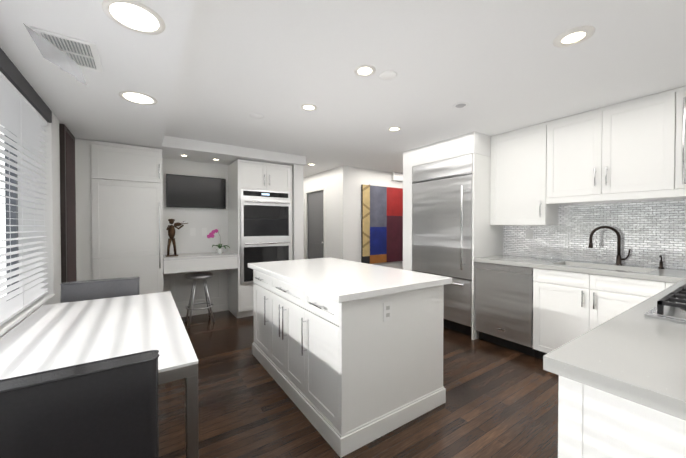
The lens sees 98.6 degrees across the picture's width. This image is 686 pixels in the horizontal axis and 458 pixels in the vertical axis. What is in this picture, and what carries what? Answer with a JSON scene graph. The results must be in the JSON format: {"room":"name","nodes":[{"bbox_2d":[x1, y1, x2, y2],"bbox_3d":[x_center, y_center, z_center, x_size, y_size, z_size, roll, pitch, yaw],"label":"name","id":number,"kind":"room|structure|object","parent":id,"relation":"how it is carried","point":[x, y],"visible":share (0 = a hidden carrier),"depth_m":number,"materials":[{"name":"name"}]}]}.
{"room":"kitchen","nodes":[
{"label":"kitchen","id":0,"kind":"room"},
{"bbox_2d":[0,112,60,304],"bbox_3d":[-1.832,0.096,1.372,0.250,2.390,5.700,0,1,-34],"label":"wall","id":1,"kind":"structure","parent":0,"point":[56,185],"depth_m":2.53,"materials":[{"name":"paint"}]},
{"bbox_2d":[0,48,55,337],"bbox_3d":[-1.356,-0.193,0.754,0.172,1.535,4.050,0,1,-34],"label":"window","id":2,"kind":"structure","parent":1,"relation":"in","point":[11,73],"depth_m":2.36,"materials":[{"name":"grey"}]},
{"bbox_2d":[0,71,48,325],"bbox_3d":[-1.313,-0.162,0.742,0.060,1.381,3.940,0,1,-34],"label":"window blind slats","id":3,"kind":"object","parent":2,"relation":"attached to","point":[22,118],"visible":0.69,"depth_m":1.91,"materials":[{"name":"white plastic"}]},
{"bbox_2d":[59,123,76,282],"bbox_3d":[-2.677,0.004,2.881,0.037,1.935,0.490,0,1,-34],"label":"art","id":4,"kind":"object","parent":1,"relation":"attached to","point":[68,206],"visible":0.64,"depth_m":2.76,"materials":[{"name":"black wood"}]},
{"bbox_2d":[0,0,305,165],"bbox_3d":[-0.688,-1.044,2.129,2.910,0.130,5.700,0,1,-34],"label":"ceiling","id":5,"kind":"structure","parent":0,"point":[97,107],"depth_m":1.85,"materials":[{"name":"paint"}]},
{"bbox_2d":[23,23,102,84],"bbox_3d":[-1.485,-0.904,1.596,0.260,0.134,0.355,0,1,-34],"label":"ceiling vent","id":6,"kind":"object","parent":5,"relation":"in","point":[67,50],"visible":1,"depth_m":1.57,"materials":[{"name":"white metal"}]},
{"bbox_2d":[102,0,164,34],"bbox_3d":[-0.946,-0.965,1.341,0.236,0.006,0.236,0,1,-34],"label":"recessed light","id":7,"kind":"object","parent":5,"relation":"in","point":[135,16],"visible":1,"depth_m":1.33,"materials":[{"name":"white"}]},
{"bbox_2d":[119,91,156,104],"bbox_3d":[-1.516,-0.976,2.186,0.236,0.006,0.236,0,1,-34],"label":"recessed light","id":8,"kind":"object","parent":5,"relation":"in","point":[138,98],"visible":1,"depth_m":2.17,"materials":[{"name":"white glass"}]},
{"bbox_2d":[162,158,228,309],"bbox_3d":[-2.247,0.058,4.409,2.960,2.390,0.200,0,1,-34],"label":"wall","id":9,"kind":"structure","parent":0,"point":[209,219],"depth_m":4.34,"materials":[{"name":"paint"}]},
{"bbox_2d":[190,228,195,235],"bbox_3d":[-2.197,0.026,4.316,0.070,0.115,0.007,0,1,-34],"label":"electrical outlet plate","id":10,"kind":"object","parent":9,"relation":"attached to","point":[193,231],"depth_m":4.31,"materials":[{"name":"white plastic"}]},
{"bbox_2d":[166,174,225,208],"bbox_3d":[-2.135,-0.552,4.320,0.785,0.460,0.054,0,1,-34],"label":"tv","id":11,"kind":"object","parent":9,"relation":"attached to","point":[184,191],"visible":1,"depth_m":4.28,"materials":[{"name":"black"}]},
{"bbox_2d":[202,228,206,235],"bbox_3d":[-2.069,0.025,4.403,0.070,0.115,0.007,0,1,-34],"label":"electrical outlet plate","id":12,"kind":"object","parent":9,"relation":"attached to","point":[204,230],"depth_m":4.40,"materials":[{"name":"white plastic"}]},
{"bbox_2d":[292,165,303,259],"bbox_3d":[-1.727,0.035,6.141,0.160,2.390,3.710,0,1,-34],"label":"wall","id":13,"kind":"structure","parent":0,"point":[297,216],"depth_m":4.59,"materials":[{"name":"paint"}]},
{"bbox_2d":[303,167,337,258],"bbox_3d":[-0.985,0.027,6.829,0.120,2.390,3.400,0,1,-34],"label":"wall","id":14,"kind":"structure","parent":0,"point":[328,179],"depth_m":5.65,"materials":[{"name":"paint"}]},
{"bbox_2d":[305,185,325,258],"bbox_3d":[-0.557,0.175,6.142,0.082,2.110,0.900,0,1,-34],"label":"door","id":15,"kind":"structure","parent":14,"relation":"attached to","point":[317,224],"depth_m":6.12,"materials":[{"name":"white wood"}]},
{"bbox_2d":[158,310,558,457],"bbox_3d":[-0.009,1.277,4.487,7.000,0.050,8.800,0,1,-34],"label":"floor","id":16,"kind":"structure","parent":0,"point":[501,401],"depth_m":2.09,"materials":[{"name":"brown wood"}]},
{"bbox_2d":[0,350,159,457],"bbox_3d":[-1.008,0.862,1.091,0.548,0.865,0.583,0,1,-34],"label":"chair","id":17,"kind":"object","parent":16,"relation":"on","point":[107,408],"visible":1,"depth_m":0.91,"materials":[{"name":"fabric"}]},
{"bbox_2d":[0,291,198,457],"bbox_3d":[-1.361,0.912,1.659,0.780,0.752,1.568,0,1,-34],"label":"table","id":18,"kind":"object","parent":16,"relation":"on","point":[51,336],"visible":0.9,"depth_m":1.45,"materials":[{"name":"white"}]},
{"bbox_2d":[60,277,139,302],"bbox_3d":[-1.847,0.848,2.235,0.508,0.865,0.583,0,1,-34],"label":"chair","id":19,"kind":"object","parent":16,"relation":"on","point":[75,291],"visible":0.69,"depth_m":2.38,"materials":[{"name":"grey fabric"}]},
{"bbox_2d":[75,139,162,294],"bbox_3d":[-2.694,0.138,3.607,0.815,2.250,0.625,0,1,-34],"label":"tall cabinet","id":20,"kind":"object","parent":16,"relation":"on","point":[119,210],"visible":0.79,"depth_m":3.37,"materials":[{"name":"white wood"}]},
{"bbox_2d":[185,273,214,327],"bbox_3d":[-1.951,0.933,4.017,0.347,0.655,0.347,0,1,-34],"label":"stool","id":21,"kind":"object","parent":16,"relation":"on","point":[199,276],"visible":1,"depth_m":3.98,"materials":[{"name":"silver metal"}]},
{"bbox_2d":[163,252,237,316],"bbox_3d":[-1.996,0.800,4.109,0.886,0.912,0.587,0,1,-34],"label":"desk","id":22,"kind":"object","parent":16,"relation":"on","point":[177,284],"visible":0.73,"depth_m":4.21,"materials":[{"name":"white wood"}]},
{"bbox_2d":[165,219,187,256],"bbox_3d":[-2.217,0.098,3.937,0.264,0.496,0.117,0,1,-34],"label":"sculpture","id":23,"kind":"object","parent":22,"relation":"on","point":[171,231],"visible":1,"depth_m":3.89,"materials":[{"name":"brown metal"}]},
{"bbox_2d":[207,225,229,253],"bbox_3d":[-1.789,0.134,4.214,0.301,0.415,0.207,0,1,-34],"label":"orchid","id":24,"kind":"object","parent":22,"relation":"on","point":[219,246],"visible":1,"depth_m":4.20,"materials":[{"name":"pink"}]},
{"bbox_2d":[228,159,291,317],"bbox_3d":[-1.264,0.131,4.543,0.816,2.240,0.673,0,1,-34],"label":"tall cabinet","id":25,"kind":"object","parent":16,"relation":"on","point":[259,211],"visible":0.85,"depth_m":4.28,"materials":[{"name":"white wood"}]},
{"bbox_2d":[252,269,445,457],"bbox_3d":[-0.096,0.833,2.596,0.962,0.886,1.646,0,1,-34],"label":"kitchen island","id":26,"kind":"object","parent":16,"relation":"on","point":[348,377],"visible":0.92,"depth_m":1.93,"materials":[{"name":"white wood"}]},
{"bbox_2d":[248,257,451,302],"bbox_3d":[-0.087,0.367,2.596,1.000,0.042,1.708,0,1,-34],"label":"island countertop","id":27,"kind":"structure","parent":26,"relation":"on","point":[337,280],"depth_m":2.18,"materials":[{"name":"white stone"}]},
{"bbox_2d":[412,154,472,335],"bbox_3d":[1.462,0.188,3.928,0.724,2.142,0.911,0,1,-34],"label":"fridge","id":28,"kind":"object","parent":16,"relation":"on","point":[442,218],"visible":0.65,"depth_m":3.66,"materials":[{"name":"silver metal"}]},
{"bbox_2d":[475,262,535,356],"bbox_3d":[1.937,0.817,3.310,0.624,0.900,0.599,0,1,-34],"label":"dishwasher","id":29,"kind":"object","parent":16,"relation":"on","point":[503,305],"visible":0.77,"depth_m":3.11,"materials":[{"name":"silver metal"}]},
{"bbox_2d":[533,265,647,358],"bbox_3d":[2.379,0.822,2.674,0.617,0.906,0.940,0,1,-34],"label":"base cabinet","id":30,"kind":"object","parent":16,"relation":"on","point":[565,305],"depth_m":2.63,"materials":[{"name":"white wood"}]},
{"bbox_2d":[472,253,685,280],"bbox_3d":[2.378,0.349,2.646,0.642,0.040,2.190,0,1,-34],"label":"countertop","id":31,"kind":"structure","parent":30,"relation":"on","point":[532,262],"depth_m":2.67,"materials":[{"name":"white stone"}]},
{"bbox_2d":[588,226,663,267],"bbox_3d":[2.587,0.144,2.711,0.152,0.368,0.496,0,1,-34],"label":"faucet","id":32,"kind":"object","parent":31,"relation":"on","point":[619,259],"visible":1,"depth_m":2.77,"materials":[{"name":"black metal"}]},
{"bbox_2d":[558,377,685,457],"bbox_3d":[1.026,0.846,0.767,0.632,0.906,0.577,0,1,-34],"label":"base cabinet","id":33,"kind":"object","parent":16,"relation":"on","point":[591,424],"depth_m":0.73,"materials":[{"name":"white wood"}]},
{"bbox_2d":[540,277,685,420],"bbox_3d":[1.644,0.368,1.194,2.200,0.040,0.605,0,1,-34],"label":"countertop","id":34,"kind":"structure","parent":33,"relation":"on","point":[634,357],"depth_m":0.81,"materials":[{"name":"white stone"}]},
{"bbox_2d":[644,284,685,323],"bbox_3d":[1.674,0.315,1.179,0.764,0.066,0.525,0,1,-34],"label":"cooktop","id":35,"kind":"object","parent":34,"relation":"in","point":[671,306],"visible":1,"depth_m":1.18,"materials":[{"name":"silver metal"}]},
{"bbox_2d":[652,281,671,292],"bbox_3d":[2.327,0.835,1.685,0.616,0.906,0.644,0,1,-34],"label":"base cabinet","id":36,"kind":"object","parent":16,"relation":"on","point":[669,282],"depth_m":2.17,"materials":[{"name":"white wood"}]},
{"bbox_2d":[338,166,402,268],"bbox_3d":[1.583,0.042,5.642,3.050,2.390,1.440,0,1,-34],"label":"wall","id":37,"kind":"structure","parent":0,"point":[381,224],"depth_m":5.56,"materials":[{"name":"white paint"}]},
{"bbox_2d":[392,172,402,181],"bbox_3d":[1.127,-1.076,5.964,0.330,0.157,0.068,0,1,-34],"label":"door chime","id":38,"kind":"object","parent":37,"relation":"attached to","point":[396,176],"visible":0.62,"depth_m":5.90,"materials":[{"name":"white plastic"}]},
{"bbox_2d":[165,0,685,177],"bbox_3d":[-0.009,-1.188,4.455,7.000,0.100,8.800,0,1,-34],"label":"ceiling","id":39,"kind":"structure","parent":0,"point":[501,66],"depth_m":2.03,"materials":[{"name":"paint"}]},
{"bbox_2d":[249,113,263,118],"bbox_3d":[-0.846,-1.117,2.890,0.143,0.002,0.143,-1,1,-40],"label":"ceiling detector","id":40,"kind":"object","parent":39,"relation":"attached to","point":[253,115],"depth_m":2.88,"materials":[{"name":"white plastic"}]},
{"bbox_2d":[301,104,316,110],"bbox_3d":[-0.309,-1.112,2.677,0.150,0.006,0.150,0,1,-34],"label":"recessed light","id":41,"kind":"object","parent":39,"relation":"in","point":[309,107],"visible":1,"depth_m":2.67,"materials":[{"name":"white"}]},
{"bbox_2d":[354,65,375,76],"bbox_3d":[0.151,-1.104,2.048,0.150,0.006,0.150,0,1,-34],"label":"recessed light","id":42,"kind":"object","parent":39,"relation":"in","point":[364,70],"visible":1,"depth_m":2.04,"materials":[{"name":"white glass"}]},
{"bbox_2d":[380,70,396,79],"bbox_3d":[0.323,-1.102,2.106,0.123,0.012,0.123,-1,1,-40],"label":"ceiling detector","id":43,"kind":"object","parent":39,"relation":"attached to","point":[388,75],"depth_m":2.09,"materials":[{"name":"white plastic"}]},
{"bbox_2d":[388,127,400,130],"bbox_3d":[0.571,-1.120,3.271,0.150,0.006,0.150,0,1,-34],"label":"recessed light","id":44,"kind":"object","parent":39,"relation":"in","point":[394,128],"visible":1,"depth_m":3.25,"materials":[{"name":"white"}]},
{"bbox_2d":[453,102,467,107],"bbox_3d":[1.050,-1.107,2.631,0.129,0.015,0.129,-1,1,-40],"label":"ceiling detector","id":45,"kind":"object","parent":39,"relation":"attached to","point":[459,105],"depth_m":2.61,"materials":[{"name":"white plastic"}]},
{"bbox_2d":[553,26,594,47],"bbox_3d":[1.314,-1.097,1.682,0.190,0.012,0.190,0,1,-34],"label":"recessed light","id":46,"kind":"object","parent":39,"relation":"in","point":[573,34],"visible":0.98,"depth_m":1.67,"materials":[{"name":"white"}]},
{"bbox_2d":[403,131,673,270],"bbox_3d":[3.042,0.067,3.641,2.870,2.390,3.510,0,1,-34],"label":"wall","id":47,"kind":"structure","parent":0,"point":[467,144],"depth_m":3.92,"materials":[{"name":"paint"}]},
{"bbox_2d":[490,120,565,224],"bbox_3d":[2.085,-0.588,3.360,0.317,1.067,0.658,0,1,-34],"label":"upper cabinet","id":48,"kind":"object","parent":47,"relation":"attached to","point":[522,160],"depth_m":3.23,"materials":[{"name":"white wood"}]},
{"bbox_2d":[554,92,661,201],"bbox_3d":[2.501,-0.720,2.742,0.317,0.787,0.959,0,1,-34],"label":"upper cabinet","id":49,"kind":"object","parent":47,"relation":"attached to","point":[631,150],"depth_m":2.63,"materials":[{"name":"white wood"}]},
{"bbox_2d":[658,86,685,193],"bbox_3d":[2.837,-0.714,2.244,0.317,0.787,0.496,0,1,-34],"label":"upper cabinet","id":50,"kind":"object","parent":47,"relation":"attached to","point":[672,172],"depth_m":2.32,"materials":[{"name":"white wood"}]},
{"bbox_3d":[1.473,0.106,0.586,4.850,2.390,0.200,0,1,-34],"label":"wall","id":51,"kind":"structure","parent":0,"visible":0},
{"bbox_2d":[503,199,685,269],"bbox_3d":[2.632,0.031,2.830,0.015,0.592,2.162,0,1,-34],"label":"backsplash","id":52,"kind":"structure","parent":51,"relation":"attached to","point":[650,232],"depth_m":2.84,"materials":[{"name":"tile"}]}
]}

